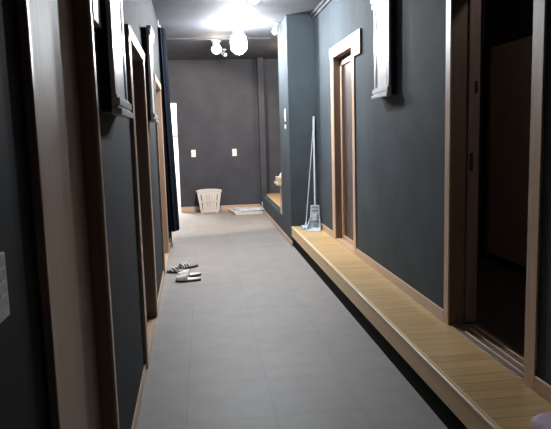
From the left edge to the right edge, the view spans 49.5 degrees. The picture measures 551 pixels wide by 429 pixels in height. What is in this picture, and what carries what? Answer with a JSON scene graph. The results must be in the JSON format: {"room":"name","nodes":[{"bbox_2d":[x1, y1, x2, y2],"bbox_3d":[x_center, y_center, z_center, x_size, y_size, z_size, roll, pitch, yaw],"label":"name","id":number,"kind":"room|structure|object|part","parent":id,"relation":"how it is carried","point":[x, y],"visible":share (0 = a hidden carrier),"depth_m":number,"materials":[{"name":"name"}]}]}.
{"room":"hallway","nodes":[
{"label":"hallway","id":0,"kind":"room"},
{"bbox_2d":[0,0,169,428],"bbox_3d":[-0.805,-0.371,2.748,0.098,3.070,11.804,-3,8,-8],"label":"wall","id":1,"kind":"structure","parent":0,"point":[24,404],"depth_m":1.33,"materials":[{"name":"grey paint"}]},
{"bbox_2d":[0,252,9,322],"bbox_3d":[-0.489,0.135,1.039,0.017,0.120,0.135,-3,8,-8],"label":"light switch","id":2,"kind":"object","parent":1,"relation":"attached to","point":[4,299],"visible":1,"depth_m":1.07,"materials":[{"name":"beige plastic"}]},
{"bbox_2d":[16,0,119,428],"bbox_3d":[-0.656,0.145,1.935,0.124,2.211,1.156,-3,8,-8],"label":"door","id":3,"kind":"structure","parent":1,"relation":"in","point":[56,37],"depth_m":1.96,"materials":[{"name":"brown wood"}]},
{"bbox_3d":[-0.529,0.262,1.392,0.022,2.090,0.024,-2,7,-7],"label":"casing","id":4,"kind":"part","parent":3,"relation":"part of","materials":[{"name":"brown wood"}]},
{"bbox_3d":[-0.648,0.197,1.837,0.110,2.110,0.921,-3,8,-8],"label":"frame","id":5,"kind":"part","parent":3,"relation":"part of","materials":[{"name":"brown wood"}]},
{"bbox_3d":[-0.635,-0.814,1.817,0.026,0.280,1.156,-3,8,-8],"label":"head casing","id":6,"kind":"part","parent":3,"relation":"part of","materials":[{"name":"wood"}]},
{"bbox_3d":[-0.660,0.146,2.307,0.023,2.090,0.044,-2,7,-7],"label":"casing","id":7,"kind":"part","parent":3,"relation":"part of","materials":[{"name":"brown wood"}]},
{"bbox_2d":[97,0,133,118],"bbox_3d":[-0.729,-0.846,2.698,0.082,0.800,0.520,-3,8,-8],"label":"wall frame","id":8,"kind":"object","parent":1,"relation":"attached to","point":[111,44],"visible":1,"depth_m":2.50,"materials":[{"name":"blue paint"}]},
{"bbox_3d":[-0.693,-0.822,2.506,0.020,0.680,0.036,-3,8,-8],"label":"moulding","id":9,"kind":"part","parent":8,"relation":"part of","materials":[{"name":"silver metal"}]},
{"bbox_3d":[-0.723,-0.846,2.699,0.014,0.700,0.460,-3,8,-8],"label":"panel","id":10,"kind":"part","parent":8,"relation":"part of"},
{"bbox_3d":[-0.699,-0.492,2.747,0.042,0.084,0.520,-3,8,-8],"label":"cornice","id":11,"kind":"part","parent":8,"relation":"part of","materials":[{"name":"white paint"}]},
{"bbox_3d":[-0.748,-0.871,2.893,0.020,0.680,0.036,-3,8,-8],"label":"moulding","id":12,"kind":"part","parent":8,"relation":"part of","materials":[{"name":"silver metal"}]},
{"bbox_2d":[124,24,157,368],"bbox_3d":[-1.000,-0.142,4.342,0.124,2.176,1.271,-3,8,-8],"label":"door","id":13,"kind":"structure","parent":1,"relation":"in","point":[135,56],"depth_m":4.77,"materials":[{"name":"brown wood"}]},
{"bbox_3d":[-0.981,-1.185,4.213,0.026,0.075,1.271,-3,8,-8],"label":"head casing","id":14,"kind":"part","parent":13,"relation":"part of","materials":[{"name":"wood"}]},
{"bbox_3d":[-0.872,-0.041,3.787,0.022,2.090,0.119,-3,8,-8],"label":"casing","id":15,"kind":"part","parent":13,"relation":"part of","materials":[{"name":"brown wood"}]},
{"bbox_3d":[-1.006,-0.120,4.345,0.110,2.110,1.056,-3,8,-8],"label":"frame","id":16,"kind":"part","parent":13,"relation":"part of","materials":[{"name":"brown wood"}]},
{"bbox_3d":[-1.033,-0.184,4.918,0.022,2.090,0.119,-3,8,-8],"label":"casing","id":17,"kind":"part","parent":13,"relation":"part of","materials":[{"name":"brown wood"}]},
{"bbox_3d":[-0.968,0.931,4.483,0.067,0.011,1.032,-3,8,-8],"label":"sill","id":18,"kind":"part","parent":13,"relation":"part of","materials":[{"name":"brown wood"}]},
{"bbox_2d":[141,25,158,122],"bbox_3d":[-1.091,-1.200,5.219,0.082,0.790,0.480,-3,8,-8],"label":"wall frame","id":19,"kind":"object","parent":1,"relation":"attached to","point":[147,33],"visible":1,"depth_m":5.01,"materials":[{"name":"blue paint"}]},
{"bbox_3d":[-1.081,-1.551,5.176,0.042,0.084,0.480,-3,8,-8],"label":"cornice","id":20,"kind":"part","parent":19,"relation":"part of","materials":[{"name":"white paint"}]},
{"bbox_3d":[-1.085,-1.200,5.219,0.014,0.690,0.420,-3,8,-8],"label":"panel","id":21,"kind":"part","parent":19,"relation":"part of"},
{"bbox_3d":[-1.107,-1.223,5.394,0.020,0.670,0.036,-3,8,-8],"label":"moulding","id":22,"kind":"part","parent":19,"relation":"part of","materials":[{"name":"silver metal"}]},
{"bbox_3d":[-1.061,-0.851,5.267,0.042,0.084,0.480,-3,8,-8],"label":"cornice","id":23,"kind":"part","parent":19,"relation":"part of","materials":[{"name":"white paint"}]},
{"bbox_2d":[131,238,170,428],"bbox_3d":[-0.709,1.111,2.949,0.013,0.075,11.803,-3,8,-8],"label":"baseboard","id":24,"kind":"structure","parent":1,"relation":"attached to","point":[144,373],"depth_m":3.70,"materials":[{"name":"brown wood"}]},
{"bbox_2d":[154,74,168,273],"bbox_3d":[-1.390,-0.484,7.069,0.124,2.171,1.281,-3,8,-8],"label":"door","id":25,"kind":"structure","parent":1,"relation":"in","point":[159,126],"depth_m":7.61,"materials":[{"name":"brown wood"}]},
{"bbox_3d":[-1.371,-1.528,6.939,0.026,0.070,1.281,-3,8,-8],"label":"head casing","id":26,"kind":"part","parent":25,"relation":"part of","materials":[{"name":"wood"}]},
{"bbox_3d":[-1.431,-0.535,7.693,0.022,2.090,0.029,-2,7,-7],"label":"casing","id":27,"kind":"part","parent":25,"relation":"part of","materials":[{"name":"brown wood"}]},
{"bbox_2d":[171,103,180,203],"bbox_3d":[-2.419,-1.664,12.998,1.450,3.070,1.600,-2,7,-7],"label":"wall","id":28,"kind":"structure","parent":0,"point":[173,105],"depth_m":13.78,"materials":[{"name":"white paint"}]},
{"bbox_2d":[171,113,177,136],"bbox_3d":[-2.479,-2.034,13.608,0.503,0.550,0.035,-2,7,-7],"label":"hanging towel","id":29,"kind":"object","parent":28,"relation":"hanging from","point":[174,115],"visible":0.14,"depth_m":13.62,"materials":[{"name":"fabric"}]},
{"bbox_2d":[168,59,280,206],"bbox_3d":[-1.002,-1.615,12.314,4.000,3.070,0.100,-2,7,-7],"label":"wall","id":30,"kind":"structure","parent":0,"point":[216,101],"depth_m":12.24,"materials":[{"name":"grey paint"}]},
{"bbox_2d":[191,150,195,156],"bbox_3d":[-1.676,-1.248,12.219,0.090,0.145,0.016,-2,7,-7],"label":"light switch","id":31,"kind":"object","parent":30,"relation":"attached to","point":[193,152],"visible":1,"depth_m":12.21,"materials":[{"name":"beige plastic"}]},
{"bbox_2d":[181,204,260,211],"bbox_3d":[-1.124,-0.133,12.430,1.655,0.110,0.014,-2,7,-7],"label":"baseboard","id":32,"kind":"structure","parent":30,"relation":"attached to","point":[221,207],"depth_m":12.43,"materials":[{"name":"brown wood"}]},
{"bbox_2d":[232,149,236,155],"bbox_3d":[-0.844,-1.279,12.317,0.090,0.145,0.016,-2,7,-7],"label":"light switch","id":33,"kind":"object","parent":30,"relation":"attached to","point":[234,151],"visible":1,"depth_m":12.31,"materials":[{"name":"beige plastic"}]},
{"bbox_2d":[152,0,321,59],"bbox_3d":[-0.012,-2.324,5.288,4.600,0.100,17.400,-2,7,-7],"label":"ceiling","id":34,"kind":"structure","parent":0,"point":[179,18],"depth_m":8.16,"materials":[{"name":"white paint"}]},
{"bbox_2d":[157,20,179,231],"bbox_3d":[-1.512,-1.192,8.280,0.227,2.835,0.470,-2,7,-7],"label":"curtain","id":35,"kind":"object","parent":34,"relation":"hanging from","point":[170,173],"visible":0.81,"depth_m":8.15,"materials":[{"name":"blue fabric"}]},
{"bbox_2d":[211,40,221,53],"bbox_3d":[-0.967,-2.746,9.742,0.172,0.261,0.215,-2,7,-7],"label":"ceiling spotlight","id":36,"kind":"object","parent":34,"relation":"attached to","point":[216,48],"visible":0.9,"depth_m":9.67,"materials":[{"name":"white plastic"}]},
{"bbox_3d":[-0.958,-2.678,9.713,0.138,0.132,0.138,-2,7,-7],"label":"bulb","id":37,"kind":"part","parent":36,"relation":"part of","materials":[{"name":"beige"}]},
{"bbox_2d":[166,38,270,39],"bbox_3d":[-1.345,-2.773,9.445,2.555,0.012,0.060,-2,7,-7],"label":"trim","id":38,"kind":"structure","parent":34,"relation":"attached to","point":[166,38],"depth_m":9.45,"materials":[{"name":"grey paper"}]},
{"bbox_2d":[221,49,226,56],"bbox_3d":[-0.921,-2.884,10.693,0.125,0.138,0.080,3,9,31],"label":"ceiling spotlight","id":39,"kind":"object","parent":34,"relation":"attached to","point":[224,54],"visible":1,"depth_m":10.67,"materials":[{"name":"white plastic"}]},
{"bbox_2d":[231,23,246,53],"bbox_3d":[-0.517,-2.475,8.355,0.220,0.466,0.220,-2,7,-7],"label":"ceiling spotlight","id":40,"kind":"object","parent":34,"relation":"attached to","point":[238,39],"visible":0.92,"depth_m":8.28,"materials":[{"name":"white plastic"}]},
{"bbox_3d":[-0.515,-2.396,8.365,0.220,0.306,0.220,-2,7,-7],"label":"bulb","id":41,"kind":"part","parent":40,"relation":"part of","materials":[{"name":"white glass"}]},
{"bbox_2d":[272,22,278,34],"bbox_3d":[0.000,-2.590,8.350,0.108,0.166,0.108,-2,7,-7],"label":"ceiling spotlight","id":42,"kind":"object","parent":34,"relation":"attached to","point":[275,31],"visible":1,"depth_m":8.32,"materials":[{"name":"white plastic"}]},
{"bbox_2d":[256,15,316,245],"bbox_3d":[0.092,-1.368,10.188,0.372,3.070,4.412,-2,7,-7],"label":"wall","id":43,"kind":"structure","parent":0,"point":[296,72],"depth_m":8.09,"materials":[{"name":"grey paint"}]},
{"bbox_2d":[274,176,281,213],"bbox_3d":[0.103,-0.298,9.273,0.195,0.574,0.405,-2,7,-7],"label":"post","id":44,"kind":"object","parent":43,"relation":"on","point":[277,181],"visible":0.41,"depth_m":9.21,"materials":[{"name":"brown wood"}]},
{"bbox_2d":[137,204,447,428],"bbox_3d":[0.077,0.818,5.698,4.600,0.100,17.400,-2,7,-7],"label":"floor","id":45,"kind":"structure","parent":0,"point":[261,341],"depth_m":4.22,"materials":[{"name":"grey tile"}]},
{"bbox_2d":[167,265,189,273],"bbox_3d":[-1.102,0.618,6.782,0.270,0.082,0.105,-1,7,2],"label":"slipper","id":46,"kind":"object","parent":45,"relation":"on","point":[174,269],"visible":0.9,"depth_m":6.74,"materials":[{"name":"black rubber"}]},
{"bbox_2d":[175,273,200,281],"bbox_3d":[-0.928,0.666,6.352,0.270,0.088,0.105,-2,7,-4],"label":"slipper","id":47,"kind":"object","parent":45,"relation":"on","point":[181,278],"visible":1,"depth_m":6.32,"materials":[{"name":"white fabric"}]},
{"bbox_2d":[179,261,197,268],"bbox_3d":[-1.030,0.587,7.000,0.270,0.082,0.105,-5,8,-27],"label":"slipper","id":48,"kind":"object","parent":45,"relation":"on","point":[184,265],"visible":0.85,"depth_m":6.96,"materials":[{"name":"black rubber"}]},
{"bbox_2d":[177,269,200,276],"bbox_3d":[-0.947,0.639,6.560,0.270,0.088,0.105,-4,8,-19],"label":"slipper","id":49,"kind":"object","parent":45,"relation":"on","point":[187,270],"visible":0.76,"depth_m":6.52,"materials":[{"name":"white fabric"}]},
{"bbox_2d":[196,189,221,212],"bbox_3d":[-1.346,-0.278,12.178,0.521,0.474,0.348,-2,7,-7],"label":"laundry basket","id":50,"kind":"object","parent":45,"relation":"on","point":[211,194],"visible":1,"depth_m":12.04,"materials":[{"name":"white plastic"}]},
{"bbox_2d":[228,208,262,214],"bbox_3d":[-0.608,-0.071,12.039,0.576,0.057,0.716,-4,8,-16],"label":"flat box","id":51,"kind":"object","parent":45,"relation":"on","point":[233,211],"visible":0.71,"depth_m":11.74,"materials":[{"name":"cardboard"}]},
{"bbox_2d":[233,206,264,211],"bbox_3d":[-0.543,-0.122,12.036,0.590,0.038,0.660,-4,8,-16],"label":"plastic sheet","id":52,"kind":"object","parent":51,"relation":"on","point":[256,207],"visible":0.98,"depth_m":11.97,"materials":[{"name":"white plastic"}]},
{"bbox_2d":[266,193,279,206],"bbox_3d":[0.612,-0.041,10.528,1.143,0.322,4.196,-2,7,-7],"label":"stair landing","id":53,"kind":"structure","parent":45,"relation":"on","point":[275,197],"depth_m":11.66,"materials":[{"name":"brown wood"}]},
{"bbox_2d":[291,226,550,428],"bbox_3d":[1.060,0.980,2.790,0.364,0.276,10.995,-2,7,-7],"label":"wooden step","id":54,"kind":"structure","parent":45,"relation":"on","point":[463,385],"depth_m":3.51,"materials":[{"name":"brown wood"}]},
{"bbox_2d":[300,130,312,229],"bbox_3d":[0.439,-0.519,7.913,0.236,1.406,0.329,-2,7,-7],"label":"mop","id":55,"kind":"object","parent":54,"relation":"on","point":[303,227],"visible":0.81,"depth_m":7.97,"materials":[{"name":"grey plastic"}]},
{"bbox_3d":[0.459,-0.563,7.982,0.015,1.338,0.251,4,9,36],"label":"handle","id":56,"kind":"part","parent":55,"relation":"part of","materials":[{"name":"metal"}]},
{"bbox_2d":[306,116,320,230],"bbox_3d":[0.501,-0.546,7.824,0.190,1.474,0.476,0,8,9],"label":"dustpan","id":57,"kind":"object","parent":54,"relation":"on","point":[314,221],"visible":1,"depth_m":7.94,"materials":[{"name":"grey plastic"}]},
{"bbox_3d":[0.516,-0.675,7.951,0.022,1.211,0.180,-1,7,6],"label":"handle","id":58,"kind":"part","parent":57,"relation":"part of","materials":[{"name":"silver metal"}]},
{"bbox_2d":[531,412,550,428],"bbox_3d":[1.169,0.868,2.355,0.214,0.050,0.337,-2,7,-7],"label":"folded cloth","id":59,"kind":"object","parent":54,"relation":"on","point":[543,420],"visible":1,"depth_m":2.44,"materials":[{"name":"fabric"}]},
{"bbox_2d":[314,0,550,384],"bbox_3d":[1.280,-0.421,2.677,0.165,3.070,11.170,-2,7,-7],"label":"wall","id":60,"kind":"structure","parent":0,"point":[400,136],"depth_m":4.52,"materials":[{"name":"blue paint"}]},
{"bbox_2d":[310,0,331,19],"bbox_3d":[1.138,-1.898,2.411,0.050,0.065,11.050,-2,7,-7],"label":"trim","id":61,"kind":"structure","parent":60,"relation":"attached to","point":[323,3],"depth_m":7.28,"materials":[{"name":"grey paper"}]},
{"bbox_2d":[329,28,361,254],"bbox_3d":[0.824,-0.728,6.380,0.187,2.204,1.350,-2,7,-7],"label":"door","id":62,"kind":"structure","parent":60,"relation":"in","point":[342,55],"depth_m":6.75,"materials":[{"name":"brown wood"}]},
{"bbox_3d":[0.675,-0.745,6.971,0.014,2.085,0.146,-2,7,-7],"label":"casing","id":63,"kind":"part","parent":62,"relation":"part of","materials":[{"name":"wood"}]},
{"bbox_3d":[0.821,-0.692,6.491,0.169,2.095,0.900,-2,7,-7],"label":"frame","id":64,"kind":"part","parent":62,"relation":"part of","materials":[{"name":"brown wood"}]},
{"bbox_3d":[0.714,-1.705,6.242,0.022,0.225,1.350,-2,7,-7],"label":"head casing","id":65,"kind":"part","parent":62,"relation":"part of","materials":[{"name":"wood"}]},
{"bbox_3d":[0.817,-0.676,6.489,0.020,2.025,0.835,-2,7,-7],"label":"frame","id":66,"kind":"part","parent":62,"relation":"part of","materials":[{"name":"brown wood"}]},
{"bbox_3d":[0.791,-0.624,6.016,0.014,2.085,0.096,-2,7,-7],"label":"casing","id":67,"kind":"part","parent":62,"relation":"part of","materials":[{"name":"brown wood"}]},
{"bbox_2d":[371,0,395,98],"bbox_3d":[0.866,-1.348,4.808,0.082,0.800,0.420,-2,7,-7],"label":"wall frame","id":68,"kind":"object","parent":60,"relation":"attached to","point":[384,10],"visible":1,"depth_m":4.72,"materials":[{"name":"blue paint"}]},
{"bbox_3d":[0.840,-1.366,4.952,0.020,0.680,0.036,-2,7,-7],"label":"moulding","id":69,"kind":"part","parent":68,"relation":"part of","materials":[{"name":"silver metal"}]},
{"bbox_3d":[0.836,-1.702,4.760,0.042,0.084,0.420,-2,7,-7],"label":"cornice","id":70,"kind":"part","parent":68,"relation":"part of","materials":[{"name":"white paint"}]},
{"bbox_3d":[0.856,-0.993,4.852,0.042,0.084,0.420,-2,7,-7],"label":"cornice","id":71,"kind":"part","parent":68,"relation":"part of","materials":[{"name":"white paint"}]},
{"bbox_3d":[0.860,-1.348,4.808,0.014,0.700,0.360,-2,7,-7],"label":"panel","id":72,"kind":"part","parent":68,"relation":"part of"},
{"bbox_3d":[0.875,-1.330,4.662,0.020,0.680,0.036,-2,7,-7],"label":"moulding","id":73,"kind":"part","parent":68,"relation":"part of","materials":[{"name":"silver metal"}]},
{"bbox_2d":[320,222,550,402],"bbox_3d":[1.232,0.802,2.765,0.014,0.075,11.050,-2,7,-7],"label":"baseboard","id":74,"kind":"structure","parent":60,"relation":"attached to","point":[541,387],"depth_m":4.41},
{"bbox_2d":[443,0,547,389],"bbox_3d":[1.212,-0.327,3.223,0.192,2.204,1.078,-2,7,-7],"label":"door frame","id":75,"kind":"structure","parent":60,"relation":"in","point":[463,17],"depth_m":3.61,"materials":[{"name":"brown wood"}]},
{"bbox_3d":[1.072,-0.331,3.715,0.014,2.085,0.074,-2,7,-7],"label":"casing","id":76,"kind":"part","parent":75,"relation":"part of","materials":[{"name":"wood"}]},
{"bbox_3d":[1.220,-0.279,3.244,0.174,2.095,0.965,-2,7,-7],"label":"frame","id":77,"kind":"part","parent":75,"relation":"part of","materials":[{"name":"brown wood"}]},
{"bbox_3d":[1.201,-0.321,3.669,0.022,0.110,0.006,-2,7,-7],"label":"strike plate","id":78,"kind":"part","parent":75,"relation":"part of","materials":[{"name":"black metal"}]},
{"bbox_3d":[1.192,-0.207,2.737,0.014,2.085,0.096,-2,7,-7],"label":"casing","id":79,"kind":"part","parent":75,"relation":"part of","materials":[{"name":"brown wood"}]},
{"bbox_2d":[476,255,525,354],"bbox_3d":[1.789,0.810,3.977,1.040,0.265,4.000,-2,7,-7],"label":"floor","id":80,"kind":"structure","parent":0,"point":[501,288],"depth_m":4.34,"materials":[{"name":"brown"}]},
{"bbox_2d":[477,0,533,273],"bbox_3d":[1.789,-0.582,3.800,1.120,3.070,4.200,-2,7,-7],"label":"wall","id":81,"kind":"structure","parent":0,"point":[498,17],"depth_m":5.67,"materials":[{"name":"black paint"}]},
{"bbox_2d":[484,25,532,266],"bbox_3d":[2.086,-0.539,5.202,0.050,2.055,1.000,-2,7,-7],"label":"door","id":82,"kind":"structure","parent":81,"relation":"in","point":[509,56],"depth_m":5.28,"materials":[{"name":"brown wood"}]}
]}

